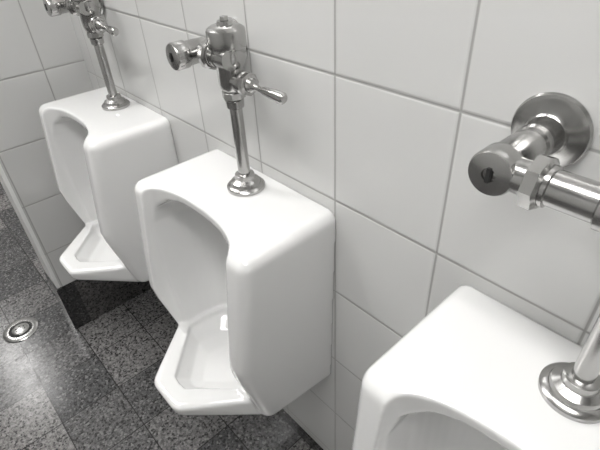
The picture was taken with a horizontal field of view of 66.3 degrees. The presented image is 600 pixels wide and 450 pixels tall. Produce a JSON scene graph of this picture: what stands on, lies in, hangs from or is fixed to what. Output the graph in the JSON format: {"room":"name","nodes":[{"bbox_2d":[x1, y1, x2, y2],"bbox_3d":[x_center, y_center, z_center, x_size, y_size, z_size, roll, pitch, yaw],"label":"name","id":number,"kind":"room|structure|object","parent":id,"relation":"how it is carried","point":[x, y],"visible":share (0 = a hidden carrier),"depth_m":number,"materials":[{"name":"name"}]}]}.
{"room":"public restroom","nodes":[
{"label":"public restroom","id":0,"kind":"room"},
{"bbox_2d":[0,0,93,286],"bbox_3d":[-0.894,-0.817,1.202,0.350,2.375,0.130,-30,44,-32],"label":"wall partition","id":1,"kind":"structure","parent":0,"point":[42,61],"depth_m":1.46,"materials":[{"name":"tile"}]},
{"bbox_2d":[0,164,59,287],"bbox_3d":[-1.027,-0.740,1.107,0.012,2.375,0.134,-30,44,-32],"label":"trim","id":2,"kind":"structure","parent":1,"relation":"attached to","point":[4,181],"depth_m":1.62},
{"bbox_2d":[45,273,150,328],"bbox_3d":[-0.841,0.234,1.965,0.368,0.225,0.140,-30,44,-32],"label":"baseboard","id":3,"kind":"structure","parent":1,"relation":"attached to","point":[82,302],"depth_m":1.89,"materials":[{"name":"tile"}]},
{"bbox_2d":[0,182,312,449],"bbox_3d":[-1.841,0.729,1.643,2.600,0.100,7.100,-30,44,-32],"label":"floor","id":4,"kind":"structure","parent":0,"point":[91,386],"depth_m":1.68,"materials":[{"name":"stone"}]},
{"bbox_2d":[2,317,38,342],"bbox_3d":[-1.159,0.432,1.904,0.136,0.008,0.136,-30,44,-32],"label":"floor drain","id":5,"kind":"object","parent":4,"relation":"on","point":[21,329],"visible":1,"depth_m":1.90,"materials":[{"name":"silver metal"}]},
{"bbox_2d":[70,0,599,449],"bbox_3d":[-0.909,-0.935,1.555,0.100,2.600,7.100,-30,44,-32],"label":"wall","id":6,"kind":"structure","parent":0,"point":[384,116],"depth_m":0.68,"materials":[{"name":"tile"}]},
{"bbox_2d":[39,87,178,281],"bbox_3d":[-0.594,-0.079,1.383,0.349,0.514,0.398,-30,44,-32],"label":"urinal","id":7,"kind":"object","parent":6,"relation":"attached to","point":[98,156],"visible":0.73,"depth_m":1.27,"materials":[{"name":"white ceramic"}]},
{"bbox_2d":[43,0,129,110],"bbox_3d":[-0.523,-0.456,1.184,0.131,0.320,0.259,-30,44,-32],"label":"valve","id":8,"kind":"object","parent":7,"relation":"attached to","point":[89,11],"visible":1,"depth_m":1.15,"materials":[{"name":"silver metal"}]},
{"bbox_2d":[134,149,335,415],"bbox_3d":[-0.185,0.177,1.020,0.349,0.514,0.398,-30,44,-32],"label":"urinal","id":9,"kind":"object","parent":6,"relation":"attached to","point":[247,283],"visible":1,"depth_m":0.96,"materials":[{"name":"white ceramic"}]},
{"bbox_2d":[166,15,286,196],"bbox_3d":[-0.110,-0.197,0.817,0.131,0.320,0.249,-30,44,-32],"label":"valve","id":10,"kind":"object","parent":9,"relation":"attached to","point":[223,48],"visible":1,"depth_m":0.77,"materials":[{"name":"silver metal"}]},
{"bbox_2d":[277,409,322,449],"bbox_3d":[0.426,0.922,1.093,0.012,0.035,3.202,-30,44,-32],"label":"baseboard","id":11,"kind":"structure","parent":6,"relation":"attached to","point":[306,437],"depth_m":1.47,"materials":[{"name":"tile"}]},
{"bbox_2d":[352,285,599,449],"bbox_3d":[0.246,0.449,0.616,0.373,0.514,0.398,-30,44,-32],"label":"urinal","id":12,"kind":"object","parent":6,"relation":"attached to","point":[465,377],"visible":0.94,"depth_m":0.57,"materials":[{"name":"white ceramic"}]},
{"bbox_2d":[538,313,599,423],"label":"pipe","id":13,"kind":"object","parent":12,"relation":"attached to","point":[572,389],"depth_m":0.50,"materials":[{"name":"silver metal"}]},
{"bbox_2d":[468,92,599,231],"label":"valve","id":14,"kind":"object","parent":6,"relation":"attached to","point":[538,149],"depth_m":0.42,"materials":[{"name":"silver metal"}]}
]}

